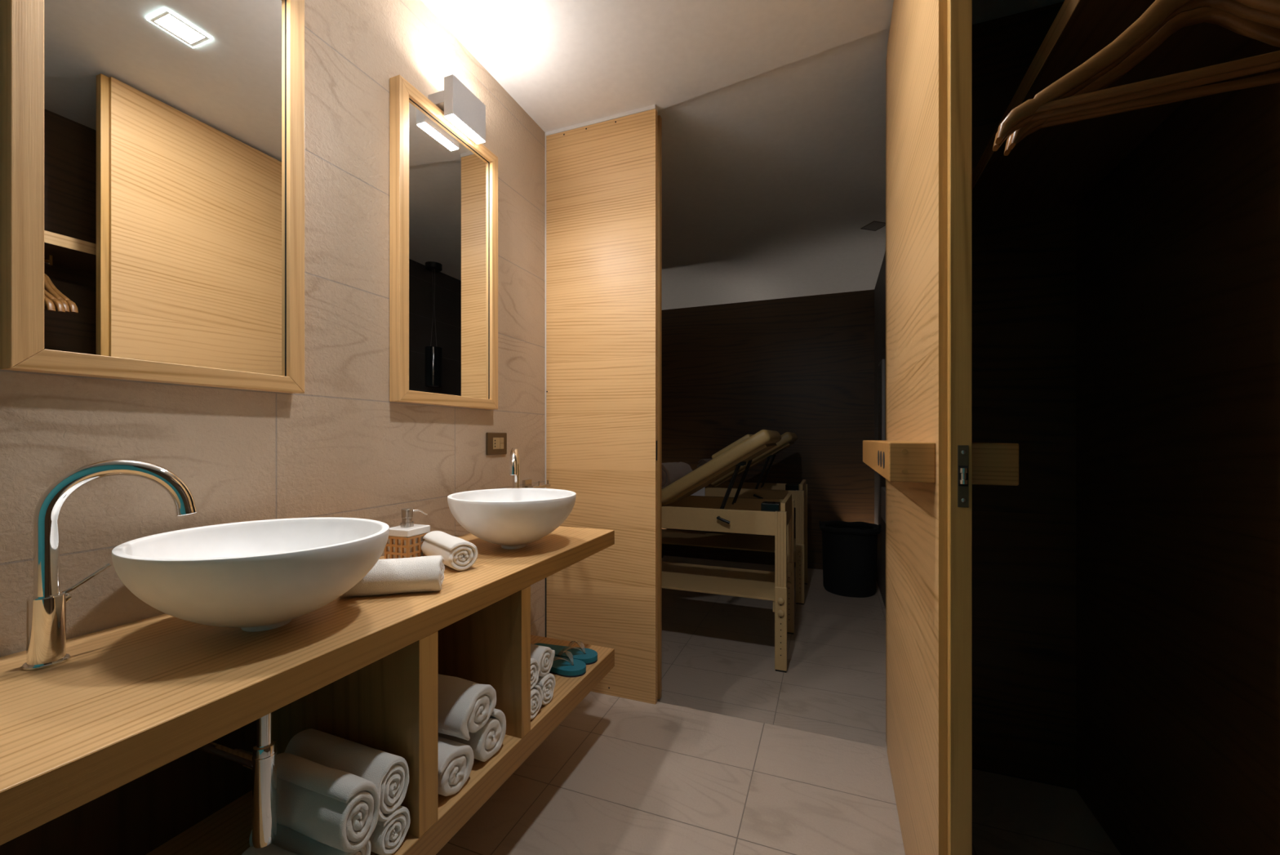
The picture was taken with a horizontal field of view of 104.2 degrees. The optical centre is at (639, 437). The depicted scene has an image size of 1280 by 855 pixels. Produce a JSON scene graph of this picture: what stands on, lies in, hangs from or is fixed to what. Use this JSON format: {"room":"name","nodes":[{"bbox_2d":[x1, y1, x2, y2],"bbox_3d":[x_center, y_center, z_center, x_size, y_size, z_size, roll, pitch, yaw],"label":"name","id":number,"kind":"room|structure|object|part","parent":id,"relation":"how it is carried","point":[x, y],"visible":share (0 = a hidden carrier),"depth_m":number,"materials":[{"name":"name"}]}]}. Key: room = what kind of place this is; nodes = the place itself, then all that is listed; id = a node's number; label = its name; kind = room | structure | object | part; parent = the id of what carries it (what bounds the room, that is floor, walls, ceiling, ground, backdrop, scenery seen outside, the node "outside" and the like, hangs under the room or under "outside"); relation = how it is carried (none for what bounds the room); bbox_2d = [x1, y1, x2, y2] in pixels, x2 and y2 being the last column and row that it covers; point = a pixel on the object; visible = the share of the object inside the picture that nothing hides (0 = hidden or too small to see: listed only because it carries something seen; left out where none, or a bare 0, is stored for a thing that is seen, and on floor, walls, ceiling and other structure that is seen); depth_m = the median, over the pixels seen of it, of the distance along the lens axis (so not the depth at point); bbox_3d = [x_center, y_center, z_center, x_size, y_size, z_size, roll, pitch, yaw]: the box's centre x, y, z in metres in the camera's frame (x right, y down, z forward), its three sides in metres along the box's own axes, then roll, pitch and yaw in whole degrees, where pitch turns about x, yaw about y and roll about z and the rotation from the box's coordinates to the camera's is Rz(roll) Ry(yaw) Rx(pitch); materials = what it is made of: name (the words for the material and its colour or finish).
{"room":"spa bathroom","nodes":[
{"label":"spa bathroom","id":0,"kind":"room"},
{"bbox_2d":[0,0,545,657],"bbox_3d":[-0.992,-0.134,0.863,0.120,2.420,2.900,0,0,21],"label":"wall","id":1,"kind":"structure","parent":0,"point":[338,447],"depth_m":1.26,"materials":[{"name":"tile"}]},
{"bbox_2d":[0,0,304,393],"bbox_3d":[-0.872,-0.564,0.952,0.039,0.921,0.442,0,0,21],"label":"wall mirror","id":2,"kind":"object","parent":1,"relation":"attached to","point":[152,152],"visible":1,"depth_m":0.91,"materials":[{"name":"brown wood"}]},
{"bbox_3d":[-0.945,-0.564,0.761,0.039,0.920,0.034,0,0,21],"label":"rail","id":3,"kind":"part","parent":2,"relation":"part of","materials":[{"name":"brown wood"}]},
{"bbox_3d":[-0.872,-0.120,0.952,0.039,0.034,0.441,0,0,21],"label":"cross rail","id":4,"kind":"part","parent":2,"relation":"part of","materials":[{"name":"brown wood"}]},
{"bbox_3d":[-0.799,-0.564,1.142,0.039,0.920,0.034,0,0,21],"label":"rail","id":5,"kind":"part","parent":2,"relation":"part of","materials":[{"name":"brown wood"}]},
{"bbox_2d":[0,525,614,844],"bbox_3d":[-0.693,0.357,0.849,0.447,0.051,2.188,0,0,21],"label":"countertop","id":6,"kind":"structure","parent":1,"relation":"attached to","point":[131,700],"depth_m":0.70,"materials":[{"name":"brown wood"}]},
{"bbox_2d":[21,458,197,670],"bbox_3d":[-0.821,0.182,0.781,0.190,0.298,0.058,0,0,-40],"label":"tap","id":7,"kind":"object","parent":6,"relation":"on","point":[46,610],"visible":1,"depth_m":0.73,"materials":[{"name":"silver metal"}]},
{"bbox_3d":[-0.857,0.219,0.769,0.007,0.040,0.058,0,0,24],"label":"lever","id":8,"kind":"part","parent":7,"relation":"part of","materials":[{"name":"silver metal"}]},
{"bbox_3d":[-0.811,0.133,0.777,0.178,0.201,0.025,0,0,-36],"label":"spout","id":9,"kind":"part","parent":7,"relation":"part of","materials":[{"name":"silver metal"}]},
{"bbox_2d":[195,711,277,848],"bbox_3d":[-0.742,0.516,0.854,0.329,0.267,0.032,0,0,21],"label":"trap","id":10,"kind":"object","parent":6,"relation":"attached to","point":[262,760],"visible":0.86,"depth_m":0.79,"materials":[{"name":"silver metal"}]},
{"bbox_3d":[-0.756,0.526,0.859,0.298,0.020,0.020,0,0,21],"label":"outlet arm","id":11,"kind":"part","parent":10,"relation":"part of","materials":[{"name":"silver metal"}]},
{"bbox_2d":[252,752,276,848],"bbox_3d":[-0.603,0.580,0.800,0.032,0.140,0.032,0,0,21],"label":"pipe","id":12,"kind":"object","parent":10,"relation":"on","point":[264,764],"depth_m":0.79,"materials":[{"name":"silver metal"}]},
{"bbox_2d":[111,516,389,631],"bbox_3d":[-0.664,0.252,0.887,0.414,0.160,0.389,0,0,21],"label":"vessel basin","id":13,"kind":"object","parent":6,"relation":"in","point":[257,575],"visible":1,"depth_m":0.78,"materials":[{"name":"white ceramic"}]},
{"bbox_2d":[0,585,614,854],"bbox_3d":[-0.693,0.603,0.849,0.447,0.440,2.188,0,0,21],"label":"shelf","id":14,"kind":"object","parent":6,"relation":"attached to","point":[198,802],"visible":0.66,"depth_m":0.99,"materials":[{"name":"brown wood"}]},
{"bbox_3d":[-0.999,0.570,0.659,0.011,0.375,1.614,0,0,21],"label":"panel","id":15,"kind":"part","parent":14,"relation":"part of","materials":[{"name":"brown wood"}]},
{"bbox_2d":[241,842,299,854],"bbox_3d":[-0.592,0.721,0.817,0.145,0.073,0.067,0,0,21],"label":"rolled towel","id":16,"kind":"object","parent":14,"relation":"on","point":[270,849],"visible":0.78,"depth_m":0.83,"materials":[{"name":"white fabric"}]},
{"bbox_2d":[248,822,371,854],"bbox_3d":[-0.585,0.721,0.881,0.225,0.072,0.072,0,0,21],"label":"rolled towel","id":17,"kind":"object","parent":14,"relation":"on","point":[288,838],"visible":0.3,"depth_m":0.86,"materials":[{"name":"white fabric"}]},
{"bbox_2d":[276,752,380,852],"bbox_3d":[-0.564,0.633,0.872,0.216,0.117,0.081,0,0,21],"label":"rolled towel","id":18,"kind":"object","parent":17,"relation":"on","point":[334,807],"visible":0.82,"depth_m":0.84,"materials":[{"name":"white fabric"}]},
{"bbox_3d":[-0.693,0.790,0.849,0.446,0.065,2.188,0,0,21],"label":"shelf","id":19,"kind":"part","parent":14,"relation":"part of","materials":[{"name":"brown wood"}]},
{"bbox_2d":[369,804,410,854],"bbox_3d":[-0.553,0.719,0.952,0.234,0.078,0.075,0,0,21],"label":"rolled towel","id":20,"kind":"object","parent":14,"relation":"on","point":[388,835],"visible":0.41,"depth_m":0.90,"materials":[{"name":"white fabric"}]},
{"bbox_2d":[284,728,408,821],"bbox_3d":[-0.564,0.636,0.950,0.255,0.107,0.083,0,0,21],"label":"rolled towel","id":21,"kind":"object","parent":20,"relation":"on","point":[389,772],"visible":0.68,"depth_m":0.92,"materials":[{"name":"white fabric"}]},
{"bbox_2d":[438,736,474,795],"bbox_3d":[-0.528,0.708,1.115,0.306,0.099,0.107,0,0,21],"label":"rolled towel","id":22,"kind":"object","parent":14,"relation":"on","point":[455,759],"visible":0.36,"depth_m":1.06,"materials":[{"name":"white fabric"}]},
{"bbox_2d":[438,673,496,740],"bbox_3d":[-0.501,0.618,1.183,0.304,0.097,0.126,0,0,21],"label":"rolled towel","id":23,"kind":"object","parent":22,"relation":"on","point":[464,705],"visible":0.48,"depth_m":1.12,"materials":[{"name":"white fabric"}]},
{"bbox_2d":[438,708,506,761],"bbox_3d":[-0.485,0.704,1.233,0.304,0.106,0.109,0,0,21],"label":"rolled towel","id":24,"kind":"object","parent":14,"relation":"on","point":[488,740],"visible":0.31,"depth_m":1.17,"materials":[{"name":"white fabric"}]},
{"bbox_2d":[530,684,542,719],"bbox_3d":[-0.422,0.716,1.398,0.305,0.084,0.084,0,0,21],"label":"rolled towel","id":25,"kind":"object","parent":14,"relation":"on","point":[536,693],"visible":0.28,"depth_m":1.35,"materials":[{"name":"white fabric"}]},
{"bbox_2d":[530,657,539,688],"bbox_3d":[-0.430,0.638,1.389,0.305,0.082,0.088,0,0,21],"label":"rolled towel","id":26,"kind":"object","parent":25,"relation":"on","point":[535,666],"visible":0.21,"depth_m":1.35,"materials":[{"name":"white fabric"}]},
{"bbox_2d":[535,672,555,704],"bbox_3d":[-0.399,0.715,1.472,0.306,0.085,0.082,0,0,21],"label":"rolled towel","id":27,"kind":"object","parent":14,"relation":"on","point":[547,682],"visible":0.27,"depth_m":1.41,"materials":[{"name":"white fabric"}]},
{"bbox_2d":[530,643,555,676],"bbox_3d":[-0.404,0.637,1.473,0.304,0.083,0.089,0,0,21],"label":"rolled towel","id":28,"kind":"object","parent":27,"relation":"on","point":[544,655],"visible":0.32,"depth_m":1.41,"materials":[{"name":"white fabric"}]},
{"bbox_2d":[533,640,597,664],"bbox_3d":[-0.268,0.734,1.726,0.255,0.048,0.086,0,0,18],"label":"flip flop","id":29,"kind":"object","parent":14,"relation":"on","point":[588,655],"visible":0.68,"depth_m":1.71,"materials":[{"name":"teal plastic"}]},
{"bbox_2d":[549,650,586,676],"bbox_3d":[-0.295,0.734,1.647,0.255,0.048,0.086,0,0,23],"label":"flip flop","id":30,"kind":"object","parent":14,"relation":"on","point":[562,666],"visible":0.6,"depth_m":1.60,"materials":[{"name":"teal plastic"}]},
{"bbox_2d":[339,555,444,596],"bbox_3d":[-0.532,0.295,1.068,0.205,0.073,0.088,0,0,-15],"label":"rolled towel","id":31,"kind":"object","parent":6,"relation":"on","point":[422,573],"visible":0.62,"depth_m":1.04,"materials":[{"name":"white fabric"}]},
{"bbox_2d":[388,536,422,558],"bbox_3d":[-0.634,0.296,1.362,0.066,0.069,0.074,0,0,19],"label":"basket","id":32,"kind":"object","parent":6,"relation":"on","point":[399,547],"depth_m":1.33,"materials":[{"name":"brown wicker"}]},
{"bbox_2d":[384,507,430,558],"bbox_3d":[-0.634,0.263,1.363,0.080,0.138,0.087,0,0,19],"label":"soap dispenser","id":33,"kind":"object","parent":6,"relation":"on","point":[406,540],"visible":0.82,"depth_m":1.33,"materials":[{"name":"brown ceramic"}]},
{"bbox_2d":[421,530,477,570],"bbox_3d":[-0.502,0.294,1.309,0.080,0.076,0.199,0,0,-42],"label":"rolled towel","id":34,"kind":"object","parent":6,"relation":"on","point":[458,553],"visible":0.98,"depth_m":1.25,"materials":[{"name":"white fabric"}]},
{"bbox_2d":[447,488,576,548],"bbox_3d":[-0.386,0.252,1.519,0.394,0.160,0.380,0,0,21],"label":"vessel basin","id":35,"kind":"object","parent":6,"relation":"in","point":[508,517],"visible":1,"depth_m":1.40,"materials":[{"name":"white ceramic"}]},
{"bbox_2d":[509,447,519,488],"bbox_3d":[-0.450,0.182,1.752,0.055,0.298,0.190,0,0,-7],"label":"tap","id":36,"kind":"object","parent":6,"relation":"on","point":[514,453],"visible":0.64,"depth_m":1.70,"materials":[{"name":"silver metal"}]},
{"bbox_2d":[389,75,497,409],"bbox_3d":[-0.616,-0.564,1.619,0.039,0.921,0.445,0,0,21],"label":"wall mirror","id":37,"kind":"object","parent":1,"relation":"attached to","point":[443,184],"visible":1,"depth_m":1.56,"materials":[{"name":"brown wood"}]},
{"bbox_3d":[-0.690,-0.564,1.427,0.039,0.920,0.034,0,0,21],"label":"rail","id":38,"kind":"part","parent":37,"relation":"part of","materials":[{"name":"brown wood"}]},
{"bbox_3d":[-0.616,-0.120,1.619,0.039,0.034,0.444,0,0,21],"label":"cross rail","id":39,"kind":"part","parent":37,"relation":"part of","materials":[{"name":"brown wood"}]},
{"bbox_3d":[-0.614,-0.564,1.618,0.006,0.861,0.385,0,0,21],"label":"glass","id":40,"kind":"part","parent":37,"relation":"part of","materials":[{"name":"white mirror"}]},
{"bbox_3d":[-0.616,-1.008,1.619,0.039,0.034,0.444,0,0,21],"label":"cross rail","id":41,"kind":"part","parent":37,"relation":"part of","materials":[{"name":"brown wood"}]},
{"bbox_3d":[-0.542,-0.564,1.811,0.039,0.920,0.034,0,0,21],"label":"rail","id":42,"kind":"part","parent":37,"relation":"part of","materials":[{"name":"brown wood"}]},
{"bbox_2d":[427,74,485,143],"bbox_3d":[-0.588,-1.049,1.609,0.098,0.124,0.154,0,0,21],"label":"wall lamp","id":43,"kind":"object","parent":1,"relation":"attached to","point":[462,108],"visible":0.98,"depth_m":1.56,"materials":[{"name":"white metal"}]},
{"bbox_3d":[-0.605,-1.052,1.615,0.062,0.036,0.154,0,0,21],"label":"arm","id":44,"kind":"part","parent":43,"relation":"part of"},
{"bbox_2d":[444,114,484,143],"bbox_3d":[-0.559,-0.988,1.598,0.032,0.002,0.150,0,0,21],"label":"diffuser","id":45,"kind":"object","parent":43,"relation":"attached to","point":[460,122],"depth_m":1.59,"materials":[{"name":"white plastic"}]},
{"bbox_2d":[485,432,506,454],"bbox_3d":[-0.537,0.021,1.867,0.010,0.082,0.117,0,0,21],"label":"wall socket","id":46,"kind":"object","parent":1,"relation":"attached to","point":[495,442],"visible":1,"depth_m":1.86,"materials":[{"name":"brown metal"}]},
{"bbox_2d":[493,437,500,448],"bbox_3d":[-0.536,0.021,1.858,0.001,0.043,0.041,0,0,21],"label":"socket","id":47,"kind":"object","parent":46,"relation":"attached to","point":[496,441],"depth_m":1.86,"materials":[{"name":"beige plastic"}]},
{"bbox_2d":[522,479,550,488],"bbox_3d":[-0.431,0.192,2.079,0.056,0.038,0.128,0,0,21],"label":"robe hook","id":48,"kind":"object","parent":1,"relation":"attached to","point":[526,483],"visible":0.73,"depth_m":2.05,"materials":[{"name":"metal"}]},
{"bbox_3d":[-0.465,0.192,2.051,0.012,0.038,0.053,0,0,21],"label":"wall plate","id":49,"kind":"part","parent":48,"relation":"part of","materials":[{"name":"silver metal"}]},
{"bbox_2d":[421,0,1064,310],"bbox_3d":[-0.144,-1.403,2.275,3.500,0.120,6.145,0,0,21],"label":"ceiling","id":50,"kind":"structure","parent":0,"point":[771,180],"depth_m":2.03,"materials":[{"name":"paint"}]},
{"bbox_2d":[860,220,885,231],"bbox_3d":[1.510,-1.362,3.202,0.120,0.003,0.120,0,0,-17],"label":"recessed light","id":51,"kind":"object","parent":50,"relation":"in","point":[874,225],"visible":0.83,"depth_m":3.20,"materials":[{"name":"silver metal"}]},
{"bbox_2d":[661,289,874,564],"bbox_3d":[0.939,-0.057,5.097,3.500,2.613,0.100,0,0,21],"label":"wall","id":52,"kind":"structure","parent":0,"point":[802,366],"depth_m":4.86,"materials":[{"name":"brown wood"}]},
{"bbox_2d":[662,551,822,568],"bbox_3d":[0.765,1.227,5.104,2.970,0.045,0.012,0,0,21],"label":"baseboard","id":53,"kind":"structure","parent":52,"relation":"attached to","point":[814,566],"depth_m":5.05,"materials":[{"name":"brown wood"}]},
{"bbox_2d":[657,555,887,746],"bbox_3d":[0.380,1.300,3.641,3.500,0.100,3.220,0,0,21],"label":"floor","id":54,"kind":"structure","parent":0,"point":[717,651],"depth_m":2.80,"materials":[{"name":"tile"}]},
{"bbox_2d":[661,543,662,557],"bbox_3d":[0.181,1.175,5.216,0.120,0.150,0.120,0,0,21],"label":"uplight","id":55,"kind":"object","parent":54,"relation":"on","point":[661,544],"visible":0.1,"depth_m":5.18,"materials":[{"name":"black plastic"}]},
{"bbox_2d":[661,429,794,672],"bbox_3d":[-0.036,0.603,3.285,1.983,1.294,0.680,0,0,21],"label":"massage table","id":56,"kind":"object","parent":54,"relation":"on","point":[680,509],"visible":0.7,"depth_m":2.84,"materials":[{"name":"brown wood"}]},
{"bbox_2d":[661,462,693,488],"bbox_3d":[0.201,0.241,3.152,0.163,0.174,0.306,0,0,35],"label":"rolled towel","id":57,"kind":"object","parent":56,"relation":"on","point":[671,472],"visible":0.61,"depth_m":3.04,"materials":[{"name":"fabric"}]},
{"bbox_3d":[-0.152,0.463,3.025,1.889,0.127,0.024,0,0,21],"label":"rail","id":58,"kind":"part","parent":56,"relation":"part of","materials":[{"name":"brown wood"}]},
{"bbox_2d":[661,560,774,600],"bbox_3d":[-0.036,0.875,3.285,1.860,0.012,0.560,0,0,21],"label":"shelf","id":59,"kind":"object","parent":56,"relation":"attached to","point":[731,581],"depth_m":3.04,"materials":[{"name":"brown wood"}]},
{"bbox_2d":[661,429,781,502],"bbox_3d":[0.509,0.167,3.076,0.648,0.422,0.670,0,0,21],"label":"cushion","id":60,"kind":"object","parent":56,"relation":"on","point":[731,458],"depth_m":2.81,"materials":[{"name":"beige leather"}]},
{"bbox_3d":[0.053,0.463,3.559,1.889,0.127,0.024,0,0,21],"label":"rail","id":61,"kind":"part","parent":56,"relation":"part of","materials":[{"name":"brown wood"}]},
{"bbox_2d":[760,501,780,511],"bbox_3d":[0.724,0.384,2.752,0.096,0.052,0.090,0,0,21],"label":"tray","id":62,"kind":"object","parent":56,"relation":"on","point":[768,506],"depth_m":2.71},
{"bbox_3d":[0.749,0.932,2.650,0.034,0.034,0.016,0,0,21],"label":"knob","id":63,"kind":"part","parent":56,"relation":"part of","materials":[{"name":"brown wood"}]},
{"bbox_3d":[0.749,0.867,2.650,0.034,0.034,0.016,0,0,21],"label":"knob","id":64,"kind":"part","parent":56,"relation":"part of","materials":[{"name":"brown wood"}]},
{"bbox_3d":[0.760,0.603,2.682,0.060,0.410,0.041,0,0,21],"label":"leg","id":65,"kind":"part","parent":56,"relation":"part of","materials":[{"name":"brown wood"}]},
{"bbox_3d":[0.866,0.427,2.939,0.024,0.145,0.500,0,0,21],"label":"rail","id":66,"kind":"part","parent":56,"relation":"part of","materials":[{"name":"brown wood"}]},
{"bbox_3d":[0.948,0.932,3.168,0.034,0.034,0.016,0,0,21],"label":"knob","id":67,"kind":"part","parent":56,"relation":"part of","materials":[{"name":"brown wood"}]},
{"bbox_3d":[0.948,0.867,3.168,0.034,0.034,0.016,0,0,21],"label":"knob","id":68,"kind":"part","parent":56,"relation":"part of","materials":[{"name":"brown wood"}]},
{"bbox_3d":[0.959,0.603,3.201,0.060,0.410,0.041,0,0,21],"label":"leg","id":69,"kind":"part","parent":56,"relation":"part of","materials":[{"name":"brown wood"}]},
{"bbox_2d":[661,431,807,604],"bbox_3d":[0.413,0.603,4.366,1.983,1.294,0.680,0,0,21],"label":"massage table","id":70,"kind":"object","parent":54,"relation":"on","point":[718,487],"visible":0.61,"depth_m":3.98,"materials":[{"name":"brown wood"}]},
{"bbox_2d":[690,486,705,495],"bbox_3d":[0.475,0.423,4.301,0.325,0.207,0.628,0,0,21],"label":"sheet","id":71,"kind":"object","parent":70,"relation":"on","point":[702,491],"visible":0.03,"depth_m":3.96,"materials":[{"name":"white fabric"}]},
{"bbox_2d":[697,458,711,467],"bbox_3d":[0.627,0.250,4.158,0.308,0.155,0.144,0,0,-39],"label":"rolled towel","id":72,"kind":"object","parent":70,"relation":"on","point":[702,461],"visible":0.1,"depth_m":4.07,"materials":[{"name":"white fabric"}]},
{"bbox_2d":[661,528,795,554],"bbox_3d":[0.413,0.875,4.366,1.860,0.012,0.560,0,0,21],"label":"shelf","id":73,"kind":"object","parent":70,"relation":"attached to","point":[724,540],"depth_m":4.23,"materials":[{"name":"brown wood"}]},
{"bbox_3d":[0.502,0.463,4.640,1.889,0.127,0.024,0,0,21],"label":"rail","id":74,"kind":"part","parent":70,"relation":"part of","materials":[{"name":"brown wood"}]},
{"bbox_3d":[0.297,0.463,4.106,1.889,0.127,0.024,0,0,21],"label":"rail","id":75,"kind":"part","parent":70,"relation":"part of","materials":[{"name":"brown wood"}]},
{"bbox_2d":[710,431,797,484],"bbox_3d":[0.959,0.167,4.157,0.648,0.422,0.670,0,0,21],"label":"cushion","id":76,"kind":"object","parent":70,"relation":"on","point":[788,438],"depth_m":3.89,"materials":[{"name":"beige leather"}]},
{"bbox_2d":[785,483,799,490],"bbox_3d":[1.173,0.384,3.833,0.096,0.052,0.090,0,0,21],"label":"tray","id":77,"kind":"object","parent":70,"relation":"on","point":[788,486],"depth_m":3.79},
{"bbox_3d":[1.209,0.603,3.763,0.060,0.410,0.041,0,0,21],"label":"leg","id":78,"kind":"part","parent":70,"relation":"part of","materials":[{"name":"brown wood"}]},
{"bbox_3d":[1.315,0.427,4.020,0.024,0.145,0.500,0,0,21],"label":"rail","id":79,"kind":"part","parent":70,"relation":"part of","materials":[{"name":"brown wood"}]},
{"bbox_3d":[1.408,0.603,4.281,0.060,0.410,0.041,0,0,21],"label":"leg","id":80,"kind":"part","parent":70,"relation":"part of","materials":[{"name":"brown wood"}]},
{"bbox_2d":[818,520,880,597],"bbox_3d":[1.718,0.972,4.085,0.470,0.555,0.463,0,0,21],"label":"trash can","id":81,"kind":"object","parent":54,"relation":"on","point":[849,548],"visible":1,"depth_m":3.92,"materials":[{"name":"black plastic"}]},
{"bbox_2d":[435,691,1121,854],"bbox_3d":[-0.056,1.163,0.517,2.076,0.173,2.925,0,0,21],"label":"floor","id":82,"kind":"structure","parent":0,"point":[617,775],"depth_m":1.49,"materials":[{"name":"tile"}]},
{"bbox_2d":[972,0,1250,218],"bbox_3d":[0.911,-0.133,0.895,0.339,2.419,1.474,0,0,21],"label":"wardrobe","id":83,"kind":"object","parent":82,"relation":"on","point":[1057,166],"visible":0.53,"depth_m":1.13,"materials":[{"name":"brown wood"}]},
{"bbox_2d":[972,0,1079,189],"bbox_3d":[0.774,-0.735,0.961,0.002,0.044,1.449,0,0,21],"label":"shelf","id":84,"kind":"object","parent":83,"relation":"attached to","point":[1068,14],"depth_m":0.98,"materials":[{"name":"brown wood"}]},
{"bbox_2d":[992,0,1279,151],"bbox_3d":[0.746,-0.559,0.671,0.448,0.233,0.020,0,0,25],"label":"hanger","id":85,"kind":"object","parent":83,"relation":"hanging from","point":[1233,7],"visible":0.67,"depth_m":0.68,"materials":[{"name":"brown wood"}]},
{"bbox_2d":[995,0,1279,144],"bbox_3d":[0.736,-0.557,0.652,0.448,0.233,0.020,0,0,24],"label":"hanger","id":86,"kind":"object","parent":83,"relation":"hanging from","point":[1046,100],"visible":1,"depth_m":0.68,"materials":[{"name":"brown wood"}]},
{"bbox_2d":[1004,20,1279,155],"bbox_3d":[0.789,-0.570,0.708,0.448,0.233,0.020,0,0,23],"label":"hanger","id":87,"kind":"object","parent":83,"relation":"hanging from","point":[1006,152],"visible":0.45,"depth_m":0.75,"materials":[{"name":"brown wood"}]},
{"bbox_2d":[1008,6,1279,150],"bbox_3d":[0.786,-0.568,0.702,0.448,0.233,0.020,0,0,19],"label":"hanger","id":88,"kind":"object","parent":83,"relation":"hanging from","point":[1267,34],"visible":0.49,"depth_m":0.70,"materials":[{"name":"brown wood"}]},
{"bbox_2d":[546,1,1075,789],"bbox_3d":[0.518,-0.134,1.873,1.976,2.420,0.071,0,0,21],"label":"wall","id":89,"kind":"structure","parent":0,"point":[1024,263],"depth_m":1.62,"materials":[{"name":"brown wood"}]},
{"bbox_2d":[545,135,546,488],"bbox_3d":[-0.415,-0.506,2.193,0.004,1.675,0.003,0,0,21],"label":"trim","id":90,"kind":"structure","parent":89,"relation":"attached to","point":[545,135],"depth_m":2.19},
{"bbox_2d":[545,577,546,636],"bbox_3d":[-0.415,0.704,2.193,0.005,0.745,0.003,0,0,21],"label":"trim","id":91,"kind":"structure","parent":89,"relation":"attached to","point":[545,578],"depth_m":2.19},
{"bbox_2d":[545,104,657,136],"bbox_3d":[-0.172,-1.336,2.115,0.514,0.014,0.034,0,0,21],"label":"trim","id":92,"kind":"structure","parent":89,"relation":"attached to","point":[651,107],"depth_m":2.09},
{"bbox_2d":[885,53,887,746],"bbox_3d":[0.887,-0.134,1.728,0.053,2.420,0.073,0,0,21],"label":"trim","id":93,"kind":"structure","parent":89,"relation":"attached to","point":[886,53],"depth_m":1.74,"materials":[{"name":"brown wood"}]},
{"bbox_2d":[862,0,1018,854],"bbox_3d":[0.704,-0.131,1.266,0.205,2.402,0.901,0,0,21],"label":"door","id":94,"kind":"structure","parent":89,"relation":"in","point":[930,461],"depth_m":0.94,"materials":[{"name":"brown wood"}]},
{"bbox_3d":[0.651,0.046,1.307,0.076,0.074,0.832,0,0,21],"label":"handle","id":95,"kind":"part","parent":94,"relation":"part of","materials":[{"name":"brown wood"}]},
{"bbox_3d":[0.552,0.066,0.850,0.016,0.106,0.002,0,0,21],"label":"latch plate","id":96,"kind":"part","parent":94,"relation":"part of","materials":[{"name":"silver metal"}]},
{"bbox_3d":[0.770,0.046,1.266,0.082,0.074,0.825,0,0,21],"label":"handle","id":97,"kind":"part","parent":94,"relation":"part of","materials":[{"name":"brown wood"}]},
{"bbox_2d":[874,252,885,607],"bbox_3d":[2.096,-0.057,3.825,0.428,2.613,1.445,0,0,21],"label":"wall","id":98,"kind":"structure","parent":0,"point":[880,287],"depth_m":4.09,"materials":[{"name":"grey tile"}]},
{"bbox_2d":[878,359,884,439],"bbox_3d":[1.843,-0.201,3.797,0.023,0.755,0.310,0,0,21],"label":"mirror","id":99,"kind":"object","parent":98,"relation":"attached to","point":[882,365],"visible":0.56,"depth_m":3.66,"materials":[{"name":"black mirror"}]},
{"bbox_3d":[1.843,-0.199,3.829,0.002,0.730,0.230,0,0,21],"label":"pane","id":100,"kind":"part","parent":99,"relation":"part of","materials":[{"name":"black mirror"}]},
{"bbox_2d":[880,486,885,522],"bbox_3d":[1.715,0.467,3.476,0.031,0.220,0.320,0,0,21],"label":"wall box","id":101,"kind":"object","parent":98,"relation":"attached to","point":[882,488],"visible":0.56,"depth_m":3.49,"materials":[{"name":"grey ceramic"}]},
{"bbox_2d":[1075,38,1279,854],"bbox_3d":[0.862,-0.134,0.151,0.100,2.420,2.900,0,0,21],"label":"wall","id":102,"kind":"structure","parent":0,"point":[1178,245],"depth_m":1.07,"materials":[{"name":"brown wood"}]}
]}

